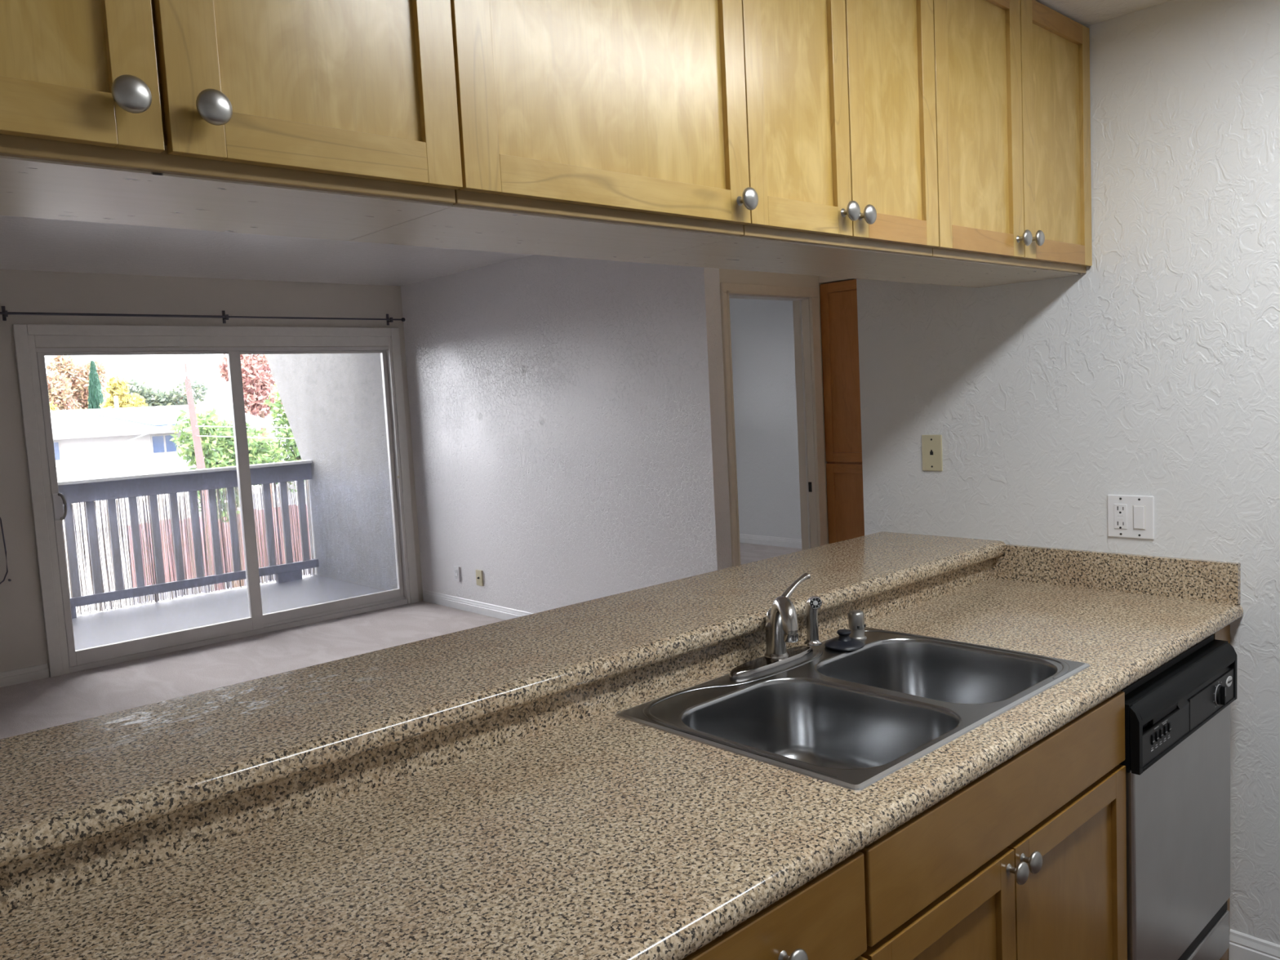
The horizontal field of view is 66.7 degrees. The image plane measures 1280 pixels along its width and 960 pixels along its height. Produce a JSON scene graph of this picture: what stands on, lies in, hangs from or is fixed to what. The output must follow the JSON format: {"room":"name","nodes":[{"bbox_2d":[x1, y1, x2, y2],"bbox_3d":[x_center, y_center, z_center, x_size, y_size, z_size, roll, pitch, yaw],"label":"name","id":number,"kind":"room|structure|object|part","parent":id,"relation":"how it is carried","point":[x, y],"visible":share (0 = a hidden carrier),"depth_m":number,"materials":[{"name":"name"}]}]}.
{"room":"kitchen","nodes":[
{"label":"kitchen","id":0,"kind":"room"},
{"bbox_2d":[0,269,422,676],"bbox_3d":[-3.480,-0.020,6.079,4.787,2.509,0.140,-8,7,-42],"label":"wall","id":1,"kind":"structure","parent":0,"point":[23,642],"depth_m":6.00,"materials":[{"name":"white paint"}]},
{"bbox_2d":[0,517,11,583],"bbox_3d":[-3.841,0.408,5.641,0.293,0.458,0.034,-8,7,-42],"label":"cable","id":2,"kind":"object","parent":1,"relation":"attached to","point":[9,580],"visible":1,"depth_m":5.72,"materials":[{"name":"grey metal"}]},
{"bbox_2d":[0,662,48,687],"bbox_3d":[-4.359,1.258,5.208,2.080,0.088,0.012,-8,7,-42],"label":"baseboard","id":3,"kind":"structure","parent":1,"relation":"attached to","point":[18,676],"depth_m":5.82,"materials":[{"name":"white wood"}]},
{"bbox_2d":[0,306,404,325],"bbox_3d":[-2.997,-1.071,6.339,3.249,0.085,0.076,-8,7,-42],"label":"curtain rod","id":4,"kind":"object","parent":1,"relation":"attached to","point":[5,313],"visible":1,"depth_m":6.29,"materials":[{"name":"grey metal"}]},
{"bbox_3d":[-2.989,-1.065,6.317,3.230,0.015,0.016,-8,7,-42],"label":"rod","id":5,"kind":"part","parent":4,"relation":"part of","materials":[{"name":"grey metal"}]},
{"bbox_2d":[12,324,418,677],"bbox_3d":[-2.718,0.018,6.675,2.528,2.130,0.025,-8,7,-42],"label":"trim","id":6,"kind":"structure","parent":1,"relation":"attached to","point":[27,337],"depth_m":6.06,"materials":[{"name":"white wood"}]},
{"bbox_2d":[35,346,407,672],"bbox_3d":[-2.724,0.084,6.728,2.410,1.990,0.183,-8,7,-42],"label":"door","id":7,"kind":"structure","parent":1,"relation":"in","point":[258,623],"depth_m":6.66,"materials":[{"name":"white plastic"}]},
{"bbox_3d":[-3.539,0.162,5.916,0.050,0.160,0.008,-8,7,-42],"label":"handle plate","id":8,"kind":"part","parent":7,"relation":"part of","materials":[{"name":"white plastic"}]},
{"bbox_3d":[-3.509,0.161,5.910,0.052,0.169,0.017,-2,5,13],"label":"handle","id":9,"kind":"part","parent":7,"relation":"part of","materials":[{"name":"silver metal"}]},
{"bbox_3d":[-3.133,0.135,6.323,1.205,1.926,0.036,-8,7,-42],"label":"panel","id":10,"kind":"part","parent":7,"relation":"part of","materials":[{"name":"clear glass"}]},
{"bbox_3d":[-2.338,0.024,7.125,1.186,1.926,0.036,-8,7,-42],"label":"panel","id":11,"kind":"part","parent":7,"relation":"part of","materials":[{"name":"clear glass"}]},
{"bbox_2d":[71,574,384,650],"bbox_3d":[-3.729,1.189,7.308,3.850,0.195,1.930,-8,7,-42],"label":"floor","id":12,"kind":"structure","parent":0,"point":[93,628],"depth_m":7.81,"materials":[{"name":"grey concrete"}]},
{"bbox_2d":[57,460,319,618],"bbox_3d":[-4.381,0.535,7.809,3.680,1.088,0.130,-8,7,-42],"label":"balcony railing","id":13,"kind":"object","parent":12,"relation":"on","point":[89,491],"visible":0.75,"depth_m":8.24,"materials":[{"name":"grey paint"}]},
{"bbox_3d":[-4.401,0.096,7.768,3.680,0.150,0.040,-8,7,-42],"label":"rail","id":14,"kind":"part","parent":13,"relation":"part of","materials":[{"name":"grey paint"}]},
{"bbox_3d":[-4.409,0.007,7.763,3.680,0.028,0.130,-8,7,-42],"label":"cap rail","id":15,"kind":"part","parent":13,"relation":"part of","materials":[{"name":"grey wood"}]},
{"bbox_2d":[62,480,315,614],"bbox_3d":[-4.419,0.573,7.861,3.671,1.004,0.020,-8,7,-42],"label":"fence","id":16,"kind":"object","parent":13,"relation":"attached to","point":[221,526],"visible":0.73,"depth_m":8.32,"materials":[{"name":"white wood"}]},
{"bbox_3d":[-4.356,0.952,7.842,3.680,0.074,0.040,-8,7,-42],"label":"rail","id":17,"kind":"part","parent":13,"relation":"part of","materials":[{"name":"grey paint"}]},
{"bbox_2d":[265,353,397,591],"bbox_3d":[-2.779,-0.276,8.816,0.160,2.850,2.930,-8,7,-42],"label":"wall","id":18,"kind":"structure","parent":0,"point":[333,404],"depth_m":8.52,"materials":[{"name":"paint"}]},
{"bbox_2d":[0,542,801,739],"bbox_3d":[-0.634,1.103,5.612,8.100,0.060,6.300,-8,7,-42],"label":"floor","id":19,"kind":"structure","parent":0,"point":[31,706],"depth_m":6.03,"materials":[{"name":"carpet"}]},
{"bbox_2d":[819,279,864,543],"bbox_3d":[1.617,-0.127,5.755,0.556,2.130,0.907,-8,7,-42],"label":"pantry cabinet","id":20,"kind":"object","parent":19,"relation":"on","point":[838,300],"visible":0.07,"depth_m":5.80,"materials":[{"name":"brown wood"}]},
{"bbox_3d":[1.262,-0.635,5.715,0.018,1.062,0.446,-8,7,-42],"label":"door","id":21,"kind":"part","parent":20,"relation":"part of","materials":[{"name":"brown wood"}]},
{"bbox_3d":[1.316,0.388,5.805,0.018,0.970,0.446,-8,7,-42],"label":"door","id":22,"kind":"part","parent":20,"relation":"part of","materials":[{"name":"brown wood"}]},
{"bbox_2d":[400,254,732,613],"bbox_3d":[-0.647,-0.199,6.441,0.120,2.509,3.174,-8,7,-42],"label":"wall","id":23,"kind":"structure","parent":0,"point":[567,415],"depth_m":6.14,"materials":[{"name":"white paint"}]},
{"bbox_2d":[453,566,460,582],"bbox_3d":[-1.366,0.700,7.248,0.015,0.110,0.075,-8,7,-42],"label":"wall outlet","id":24,"kind":"object","parent":23,"relation":"attached to","point":[456,569],"visible":1,"depth_m":7.23,"materials":[{"name":"white plastic"}]},
{"bbox_2d":[454,569,457,578],"bbox_3d":[-1.370,0.701,7.244,0.003,0.068,0.034,-8,7,-42],"label":"receptacle","id":25,"kind":"object","parent":24,"relation":"attached to","point":[455,571],"depth_m":7.24,"materials":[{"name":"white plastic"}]},
{"bbox_2d":[422,590,533,620],"bbox_3d":[-0.629,0.952,6.489,0.012,0.088,3.154,-8,7,-42],"label":"baseboard","id":26,"kind":"structure","parent":23,"relation":"attached to","point":[475,606],"depth_m":7.12,"materials":[{"name":"white wood"}]},
{"bbox_2d":[475,569,483,586],"bbox_3d":[-1.164,0.707,7.024,0.024,0.114,0.077,-8,7,-42],"label":"cable plate","id":27,"kind":"object","parent":23,"relation":"attached to","point":[479,576],"visible":1,"depth_m":7.02,"materials":[{"name":"beige plastic"}]},
{"bbox_2d":[0,0,1171,286],"bbox_3d":[0.162,-1.405,4.465,8.400,0.150,9.120,-8,7,-42],"label":"ceiling","id":28,"kind":"structure","parent":0,"point":[26,243],"depth_m":5.55,"materials":[{"name":"white paint"}]},
{"bbox_2d":[0,0,462,240],"bbox_3d":[-0.636,-0.666,1.129,0.764,0.658,0.369,-8,7,-42],"label":"upper cabinet","id":29,"kind":"object","parent":28,"relation":"attached to","point":[319,119],"visible":1,"depth_m":1.13,"materials":[{"name":"brown wood"}]},
{"bbox_3d":[-0.670,-0.650,0.900,0.373,0.629,0.016,-8,7,-42],"label":"door","id":30,"kind":"part","parent":29,"relation":"part of","materials":[{"name":"brown wood"}]},
{"bbox_3d":[-0.529,-0.398,1.008,0.038,0.038,0.032,-8,7,-42],"label":"knob","id":31,"kind":"part","parent":29,"relation":"part of","materials":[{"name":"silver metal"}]},
{"bbox_3d":[-0.468,-0.406,1.064,0.038,0.038,0.032,-8,7,-42],"label":"knob","id":32,"kind":"part","parent":29,"relation":"part of","materials":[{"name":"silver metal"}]},
{"bbox_3d":[-0.550,-0.663,1.035,0.762,0.654,0.018,-8,7,-42],"label":"frame","id":33,"kind":"part","parent":29,"relation":"part of","materials":[{"name":"brown wood"}]},
{"bbox_3d":[-0.394,-0.687,1.156,0.368,0.629,0.016,-8,7,-42],"label":"door","id":34,"kind":"part","parent":29,"relation":"part of","materials":[{"name":"brown wood"}]},
{"bbox_2d":[349,0,758,261],"bbox_3d":[-0.141,-0.731,1.586,0.590,0.658,0.369,-8,7,-42],"label":"upper cabinet","id":35,"kind":"object","parent":28,"relation":"attached to","point":[606,130],"visible":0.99,"depth_m":1.50,"materials":[{"name":"brown wood"}]},
{"bbox_3d":[-0.055,-0.729,1.493,0.589,0.654,0.018,-8,7,-42],"label":"frame","id":36,"kind":"part","parent":35,"relation":"part of","materials":[{"name":"brown wood"}]},
{"bbox_3d":[-0.042,-0.734,1.481,0.585,0.629,0.016,-8,7,-42],"label":"door","id":37,"kind":"part","parent":35,"relation":"part of","materials":[{"name":"brown wood"}]},
{"bbox_3d":[0.184,-0.481,1.667,0.038,0.038,0.032,-8,7,-42],"label":"knob","id":38,"kind":"part","parent":35,"relation":"part of","materials":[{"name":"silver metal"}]},
{"bbox_2d":[626,0,938,275],"bbox_3d":[0.305,-0.790,1.998,0.629,0.658,0.369,-8,7,-42],"label":"upper cabinet","id":39,"kind":"object","parent":28,"relation":"attached to","point":[840,95],"visible":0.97,"depth_m":1.89,"materials":[{"name":"brown wood"}]},
{"bbox_3d":[0.285,-0.777,1.783,0.302,0.629,0.016,-8,7,-42],"label":"door","id":40,"kind":"part","parent":39,"relation":"part of","materials":[{"name":"brown wood"}]},
{"bbox_3d":[0.391,-0.788,1.905,0.628,0.654,0.018,-8,7,-42],"label":"frame","id":41,"kind":"part","parent":39,"relation":"part of","materials":[{"name":"brown wood"}]},
{"bbox_3d":[0.405,-0.517,1.871,0.038,0.038,0.032,-8,7,-42],"label":"knob","id":42,"kind":"part","parent":39,"relation":"part of","materials":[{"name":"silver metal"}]},
{"bbox_3d":[0.446,-0.520,1.909,0.038,0.038,0.032,-8,7,-42],"label":"knob","id":43,"kind":"part","parent":39,"relation":"part of","materials":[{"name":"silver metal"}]},
{"bbox_3d":[0.515,-0.807,1.996,0.320,0.629,0.016,-8,7,-42],"label":"door","id":44,"kind":"part","parent":39,"relation":"part of","materials":[{"name":"brown wood"}]},
{"bbox_2d":[815,0,1092,287],"bbox_3d":[0.830,-0.860,2.483,0.804,0.658,0.369,-8,7,-42],"label":"upper cabinet","id":45,"kind":"object","parent":28,"relation":"attached to","point":[1012,77],"visible":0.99,"depth_m":2.35,"materials":[{"name":"brown wood"}]},
{"bbox_3d":[0.781,-0.843,2.241,0.398,0.629,0.016,-8,7,-42],"label":"door","id":46,"kind":"part","parent":45,"relation":"part of","materials":[{"name":"brown wood"}]},
{"bbox_3d":[0.916,-0.857,2.390,0.803,0.654,0.018,-8,7,-42],"label":"frame","id":47,"kind":"part","parent":45,"relation":"part of","materials":[{"name":"brown wood"}]},
{"bbox_3d":[0.933,-0.587,2.360,0.038,0.038,0.032,-8,7,-42],"label":"knob","id":48,"kind":"part","parent":45,"relation":"part of","materials":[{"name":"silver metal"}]},
{"bbox_3d":[0.982,-0.598,2.404,0.038,0.038,0.032,-8,7,-42],"label":"knob","id":49,"kind":"part","parent":45,"relation":"part of","materials":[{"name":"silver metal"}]},
{"bbox_3d":[1.074,-0.881,2.512,0.396,0.629,0.016,-8,7,-42],"label":"door","id":50,"kind":"part","parent":45,"relation":"part of","materials":[{"name":"brown wood"}]},
{"bbox_2d":[728,297,801,539],"bbox_3d":[0.342,-0.384,7.974,3.433,2.509,4.084,-8,7,-42],"label":"wall","id":51,"kind":"structure","parent":0,"point":[762,335],"depth_m":9.37,"materials":[{"name":"white paint"}]},
{"bbox_2d":[739,533,801,548],"bbox_3d":[1.565,0.607,9.148,0.012,0.088,3.844,-8,7,-42],"label":"baseboard","id":52,"kind":"structure","parent":51,"relation":"attached to","point":[744,538],"depth_m":9.45,"materials":[{"name":"white wood"}]},
{"bbox_2d":[719,268,828,566],"bbox_3d":[0.803,-0.210,5.702,1.003,2.509,0.120,-8,7,-42],"label":"wall","id":53,"kind":"structure","parent":0,"point":[735,276],"depth_m":5.86,"materials":[{"name":"white paint"}]},
{"bbox_2d":[720,282,827,566],"bbox_3d":[0.765,-0.061,5.658,0.856,2.105,0.142,-8,7,-42],"label":"trim","id":54,"kind":"structure","parent":53,"relation":"attached to","point":[728,290],"depth_m":5.68,"materials":[{"name":"white wood"}]},
{"bbox_3d":[1.032,0.042,5.897,0.005,0.060,0.022,-8,7,-42],"label":"strike plate","id":55,"kind":"part","parent":54,"relation":"part of","materials":[{"name":"metal"}]},
{"bbox_2d":[818,275,856,283],"bbox_3d":[2.114,-0.245,5.324,0.650,2.509,2.216,-8,7,-42],"label":"wall","id":56,"kind":"structure","parent":0,"point":[822,279],"depth_m":5.78,"materials":[{"name":"white paint"}]},
{"bbox_2d":[856,0,1279,945],"bbox_3d":[1.865,0.067,2.181,0.120,2.559,3.134,-8,7,-42],"label":"wall","id":57,"kind":"structure","parent":0,"point":[1153,370],"depth_m":2.57,"materials":[{"name":"white paint"}]},
{"bbox_2d":[921,435,942,471],"bbox_3d":[0.926,-0.086,3.081,0.007,0.115,0.070,-8,7,-42],"label":"plate","id":58,"kind":"object","parent":57,"relation":"attached to","point":[931,445],"visible":1,"depth_m":3.08,"materials":[{"name":"beige plastic"}]},
{"bbox_2d":[992,544,1240,604],"bbox_3d":[1.301,0.255,2.714,0.020,0.104,0.657,-8,7,-42],"label":"backsplash","id":59,"kind":"structure","parent":57,"relation":"attached to","point":[1216,581],"depth_m":2.67,"materials":[{"name":"stone"}]},
{"bbox_2d":[1107,494,1154,539],"bbox_3d":[1.340,0.101,2.657,0.011,0.118,0.120,-8,7,-42],"label":"outlet switch plate","id":60,"kind":"object","parent":57,"relation":"attached to","point":[1128,516],"visible":1,"depth_m":2.65,"materials":[{"name":"white plastic"}]},
{"bbox_2d":[1114,503,1127,528],"bbox_3d":[1.322,0.100,2.673,0.003,0.068,0.034,-8,7,-42],"label":"receptacle","id":61,"kind":"object","parent":60,"relation":"attached to","point":[1120,509],"depth_m":2.67,"materials":[{"name":"white plastic"}]},
{"bbox_2d":[1133,505,1145,529],"bbox_3d":[1.354,0.102,2.637,0.005,0.066,0.032,-8,7,-42],"label":"rocker switch","id":62,"kind":"object","parent":60,"relation":"attached to","point":[1139,511],"depth_m":2.64,"materials":[{"name":"white plastic"}]},
{"bbox_2d":[1228,928,1279,959],"bbox_3d":[2.253,1.261,1.834,0.012,0.083,2.029,-8,7,-42],"label":"baseboard","id":63,"kind":"structure","parent":57,"relation":"attached to","point":[1242,946],"depth_m":2.54,"materials":[{"name":"white wood"}]},
{"bbox_3d":[0.723,1.497,0.868,3.600,0.060,2.682,-8,7,-42],"label":"floor","id":64,"kind":"structure","parent":0,"visible":0},
{"bbox_2d":[681,851,867,959],"bbox_3d":[-0.009,0.986,1.488,0.386,0.925,0.673,-8,7,-42],"label":"base cabinet","id":65,"kind":"object","parent":64,"relation":"on","point":[824,918],"visible":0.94,"depth_m":1.27,"materials":[{"name":"brown wood"}]},
{"bbox_3d":[0.192,0.607,1.223,0.038,0.038,0.032,-8,7,-42],"label":"knob","id":66,"kind":"part","parent":65,"relation":"part of","materials":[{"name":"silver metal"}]},
{"bbox_3d":[0.192,1.011,1.274,0.379,0.641,0.019,-8,7,-42],"label":"door","id":67,"kind":"part","parent":65,"relation":"part of","materials":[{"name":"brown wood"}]},
{"bbox_2d":[858,691,1127,959],"bbox_3d":[0.469,0.922,1.930,0.918,0.925,0.673,-8,7,-42],"label":"base cabinet","id":68,"kind":"object","parent":64,"relation":"on","point":[1026,860],"visible":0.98,"depth_m":1.68,"materials":[{"name":"brown wood"}]},
{"bbox_2d":[0,577,1243,959],"bbox_3d":[0.005,0.498,1.515,3.579,0.038,0.664,-8,7,-42],"label":"countertop","id":69,"kind":"structure","parent":68,"relation":"on","point":[602,835],"depth_m":1.34,"materials":[{"name":"stone"}]},
{"bbox_2d":[615,626,1089,790],"bbox_3d":[0.449,0.505,1.951,0.841,0.188,0.557,-8,7,-42],"label":"sink","id":70,"kind":"object","parent":69,"relation":"in","point":[854,719],"visible":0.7,"depth_m":1.99,"materials":[{"name":"metal"}]},
{"bbox_2d":[728,573,813,678],"bbox_3d":[0.309,0.316,2.110,0.276,0.179,0.129,-8,7,-42],"label":"faucet","id":71,"kind":"object","parent":70,"relation":"on","point":[781,625],"visible":1,"depth_m":2.12,"materials":[{"name":"silver metal"}]},
{"bbox_3d":[0.292,0.398,2.139,0.274,0.012,0.060,-8,7,-42],"label":"deck plate","id":72,"kind":"part","parent":71,"relation":"part of","materials":[{"name":"silver metal"}]},
{"bbox_3d":[0.310,0.317,2.097,0.034,0.135,0.122,-4,5,-11],"label":"spout","id":73,"kind":"part","parent":71,"relation":"part of","materials":[{"name":"silver metal"}]},
{"bbox_3d":[0.330,0.272,2.179,0.144,0.106,0.039,-8,7,-42],"label":"lever","id":74,"kind":"part","parent":71,"relation":"part of","materials":[{"name":"silver metal"}]},
{"bbox_2d":[804,595,822,645],"bbox_3d":[0.397,0.321,2.234,0.041,0.115,0.047,-3,5,-5],"label":"sprayer","id":75,"kind":"object","parent":70,"relation":"on","point":[814,603],"visible":1,"depth_m":2.23,"materials":[{"name":"silver metal"}]},
{"bbox_3d":[0.329,0.525,1.788,0.379,0.184,0.445,-8,7,-42],"label":"bowl","id":76,"kind":"part","parent":70,"relation":"part of","materials":[{"name":"metal"}]},
{"bbox_2d":[824,629,864,650],"bbox_3d":[0.472,0.366,2.245,0.091,0.038,0.091,-8,7,-42],"label":"stopper","id":77,"kind":"object","parent":70,"relation":"on","point":[844,642],"visible":1,"depth_m":2.23,"materials":[{"name":"black rubber"}]},
{"bbox_2d":[848,609,866,639],"bbox_3d":[0.516,0.344,2.315,0.045,0.067,0.045,-8,7,-42],"label":"air gap","id":78,"kind":"object","parent":70,"relation":"on","point":[855,617],"visible":0.94,"depth_m":2.30,"materials":[{"name":"silver metal"}]},
{"bbox_3d":[0.625,0.486,2.061,0.380,0.184,0.432,-8,7,-42],"label":"bowl","id":79,"kind":"part","parent":70,"relation":"part of","materials":[{"name":"metal"}]},
{"bbox_3d":[0.494,0.971,1.553,0.428,0.641,0.019,-8,7,-42],"label":"door","id":80,"kind":"part","parent":68,"relation":"part of","materials":[{"name":"brown wood"}]},
{"bbox_3d":[0.636,0.660,1.638,0.038,0.038,0.032,-8,7,-42],"label":"knob","id":81,"kind":"part","parent":68,"relation":"part of","materials":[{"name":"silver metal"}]},
{"bbox_3d":[0.673,0.655,1.672,0.038,0.038,0.032,-8,7,-42],"label":"knob","id":82,"kind":"part","parent":68,"relation":"part of","materials":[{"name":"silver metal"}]},
{"bbox_3d":[0.829,0.927,1.862,0.480,0.641,0.019,-8,7,-42],"label":"door","id":83,"kind":"part","parent":68,"relation":"part of","materials":[{"name":"brown wood"}]},
{"bbox_2d":[1119,634,1236,959],"bbox_3d":[1.062,0.858,2.431,0.626,0.905,0.613,-8,7,-42],"label":"dishwasher","id":84,"kind":"object","parent":64,"relation":"on","point":[1176,762],"visible":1,"depth_m":2.18,"materials":[{"name":"metal"}]},
{"bbox_3d":[1.225,0.499,2.202,0.626,0.142,0.050,-8,7,-42],"label":"panel frame","id":85,"kind":"part","parent":84,"relation":"part of","materials":[{"name":"black plastic"}]},
{"bbox_3d":[1.238,0.824,2.235,0.622,0.521,0.038,-8,7,-42],"label":"door","id":86,"kind":"part","parent":84,"relation":"part of","materials":[{"name":"metal"}]},
{"bbox_3d":[1.256,1.165,2.264,0.618,0.098,0.034,-8,7,-42],"label":"kick panel","id":87,"kind":"part","parent":84,"relation":"part of","materials":[{"name":"metal"}]},
{"bbox_2d":[1213,623,1230,959],"bbox_3d":[1.495,0.819,2.512,0.117,0.925,0.018,-8,7,-42],"label":"filler panel","id":88,"kind":"object","parent":64,"relation":"on","point":[1224,634],"visible":0.18,"depth_m":2.49,"materials":[{"name":"brown wood"}]},
{"bbox_3d":[-0.257,0.916,1.846,3.600,1.047,0.118,-8,7,-42],"label":"wall","id":89,"kind":"structure","parent":0,"visible":0},
{"bbox_2d":[0,558,993,915],"bbox_3d":[-0.237,0.435,1.754,3.559,0.070,0.018,-8,7,-42],"label":"backsplash","id":90,"kind":"structure","parent":89,"relation":"attached to","point":[41,877],"depth_m":1.57,"materials":[{"name":"stone"}]},
{"bbox_2d":[0,531,1005,866],"bbox_3d":[-0.351,0.373,1.883,3.579,0.043,0.440,-8,7,-42],"label":"bar","id":91,"kind":"object","parent":89,"relation":"on","point":[67,784],"visible":1,"depth_m":1.70,"materials":[{"name":"stone"}]},
{"label":"outside","id":92,"kind":"structure","parent":0,"visible":0},
{"bbox_2d":[133,443,312,604],"bbox_3d":[-33.971,-0.814,85.172,180.000,0.200,150.500,-8,7,-42],"label":"ground","id":93,"kind":"structure","parent":92,"point":[277,485],"depth_m":27.97,"materials":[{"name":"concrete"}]},
{"bbox_2d":[48,400,59,410],"bbox_3d":[-23.495,-0.205,37.915,1.785,5.714,1.573,-8,7,-42],"label":"tree","id":94,"kind":"object","parent":93,"relation":"on","point":[52,407],"visible":0.02,"depth_m":37.81,"materials":[{"name":"yellow plant"}]},
{"bbox_2d":[46,368,82,410],"bbox_3d":[-28.558,-1.609,46.841,3.580,7.485,2.473,-8,7,-42],"label":"tree","id":95,"kind":"object","parent":93,"relation":"on","point":[58,393],"visible":0.28,"depth_m":47.01,"materials":[{"name":"orange plant"}]},
{"bbox_2d":[45,355,111,408],"bbox_3d":[-30.388,-2.628,53.153,3.067,8.606,2.872,-8,7,-42],"label":"tree","id":96,"kind":"object","parent":93,"relation":"on","point":[79,378],"visible":0.54,"depth_m":52.29,"materials":[{"name":"orange plant"}]},
{"bbox_2d":[87,360,104,408],"bbox_3d":[-21.344,-1.144,38.516,0.995,7.251,1.004,-8,7,-42],"label":"cypress tree","id":97,"kind":"object","parent":93,"relation":"on","point":[95,397],"visible":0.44,"depth_m":38.14,"materials":[{"name":"green plant"}]},
{"bbox_2d":[62,508,143,614],"bbox_3d":[-12.433,2.005,20.289,3.100,3.220,3.600,-8,7,-42],"label":"fence","id":98,"kind":"object","parent":93,"relation":"on","point":[89,584],"visible":0.12,"depth_m":19.55,"materials":[{"name":"beige wood"}]},
{"bbox_2d":[98,374,148,408],"bbox_3d":[-19.176,-0.721,36.659,1.733,6.512,1.708,-4,5,-13],"label":"tree","id":99,"kind":"object","parent":93,"relation":"on","point":[125,399],"visible":0.28,"depth_m":35.96,"materials":[{"name":"yellow plant"}]},
{"bbox_2d":[50,395,273,561],"bbox_3d":[-19.897,0.574,27.718,15.700,5.550,9.080,-8,7,-42],"label":"house","id":100,"kind":"structure","parent":93,"relation":"on","point":[77,433],"depth_m":27.62,"materials":[{"name":"beige"}]},
{"bbox_3d":[-15.720,-0.775,26.173,0.140,0.470,0.030,-8,7,-42],"label":"pane","id":101,"kind":"part","parent":100,"relation":"part of","materials":[{"name":"glass"}]},
{"bbox_2d":[113,395,119,408],"bbox_3d":[-16.515,-2.422,30.662,0.114,0.450,0.120,-8,7,-42],"label":"roof vent","id":102,"kind":"object","parent":100,"relation":"attached to","point":[115,397],"depth_m":30.62,"materials":[{"name":"beige"}]},
{"bbox_3d":[-13.831,-1.025,27.919,0.290,0.470,0.030,-8,7,-42],"label":"pane","id":103,"kind":"part","parent":100,"relation":"part of","materials":[{"name":"blue glass"}]},
{"bbox_3d":[-13.575,-1.059,28.155,0.290,0.470,0.030,-8,7,-42],"label":"pane","id":104,"kind":"part","parent":100,"relation":"part of","materials":[{"name":"blue glass"}]},
{"bbox_2d":[113,377,211,406],"bbox_3d":[-22.234,-1.393,45.167,4.307,6.696,2.932,-8,7,-42],"label":"tree","id":105,"kind":"object","parent":93,"relation":"on","point":[172,397],"visible":0.45,"depth_m":44.65,"materials":[{"name":"green plant"}]},
{"bbox_2d":[183,363,224,591],"bbox_3d":[-9.799,0.351,21.989,0.512,5.957,0.220,-8,7,-42],"label":"utility pole","id":106,"kind":"object","parent":93,"relation":"on","point":[199,457],"visible":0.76,"depth_m":21.76,"materials":[{"name":"brown wood"}]},
{"bbox_2d":[56,417,189,466],"bbox_3d":[-14.146,-0.044,21.006,8.461,2.168,0.022,-4,5,-10],"label":"cable","id":107,"kind":"object","parent":106,"relation":"attached to","point":[188,417],"visible":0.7,"depth_m":21.46,"materials":[{"name":"white"}]},
{"bbox_2d":[195,425,290,427],"bbox_3d":[-5.054,-1.402,22.516,9.865,0.269,0.022,-4,5,-9],"label":"cable","id":108,"kind":"object","parent":106,"relation":"attached to","point":[196,425],"visible":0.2,"depth_m":21.89,"materials":[{"name":"white"}]},
{"bbox_2d":[197,435,293,438],"bbox_3d":[-5.035,-1.156,22.541,9.851,0.324,0.022,-4,5,-9],"label":"cable","id":109,"kind":"object","parent":106,"relation":"attached to","point":[197,435],"visible":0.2,"depth_m":21.92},
{"bbox_2d":[125,504,311,587],"bbox_3d":[-11.655,1.864,28.817,27.985,1.940,0.040,-8,7,-42],"label":"fence","id":110,"kind":"object","parent":93,"relation":"on","point":[290,508],"visible":0.04,"depth_m":27.88,"materials":[{"name":"red wood"}]},
{"bbox_2d":[168,405,284,587],"bbox_3d":[-10.329,0.616,24.459,2.623,5.062,2.550,-8,7,-42],"label":"tree","id":111,"kind":"object","parent":93,"relation":"on","point":[260,451],"visible":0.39,"depth_m":23.93,"materials":[{"name":"green plant"}]},
{"bbox_3d":[-10.397,-0.450,24.362,2.530,2.917,2.513,-8,7,-42],"label":"crown","id":112,"kind":"part","parent":111,"relation":"part of","materials":[{"name":"green plant"}]},
{"bbox_2d":[192,392,276,493],"bbox_3d":[-26.619,-2.057,58.158,8.700,6.200,5.000,-8,7,-42],"label":"house","id":113,"kind":"structure","parent":93,"relation":"on","point":[224,401],"depth_m":56.70,"materials":[{"name":"beige"}]},
{"bbox_2d":[215,354,276,507],"bbox_3d":[-16.203,-2.082,41.106,2.323,8.145,3.599,-2,5,6],"label":"tree","id":114,"kind":"object","parent":93,"relation":"on","point":[258,384],"visible":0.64,"depth_m":40.14,"materials":[{"name":"red plant"}]},
{"bbox_3d":[-16.321,-4.305,40.931,2.275,3.679,3.602,-2,5,8],"label":"crown","id":115,"kind":"part","parent":114,"relation":"part of","materials":[{"name":"red plant"}]},
{"bbox_2d":[263,382,305,493],"bbox_3d":[-9.114,-0.183,26.998,2.837,6.083,2.309,-8,7,-42],"label":"tree","id":116,"kind":"object","parent":93,"relation":"on","point":[295,455],"visible":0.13,"depth_m":26.31,"materials":[{"name":"green plant"}]}
]}

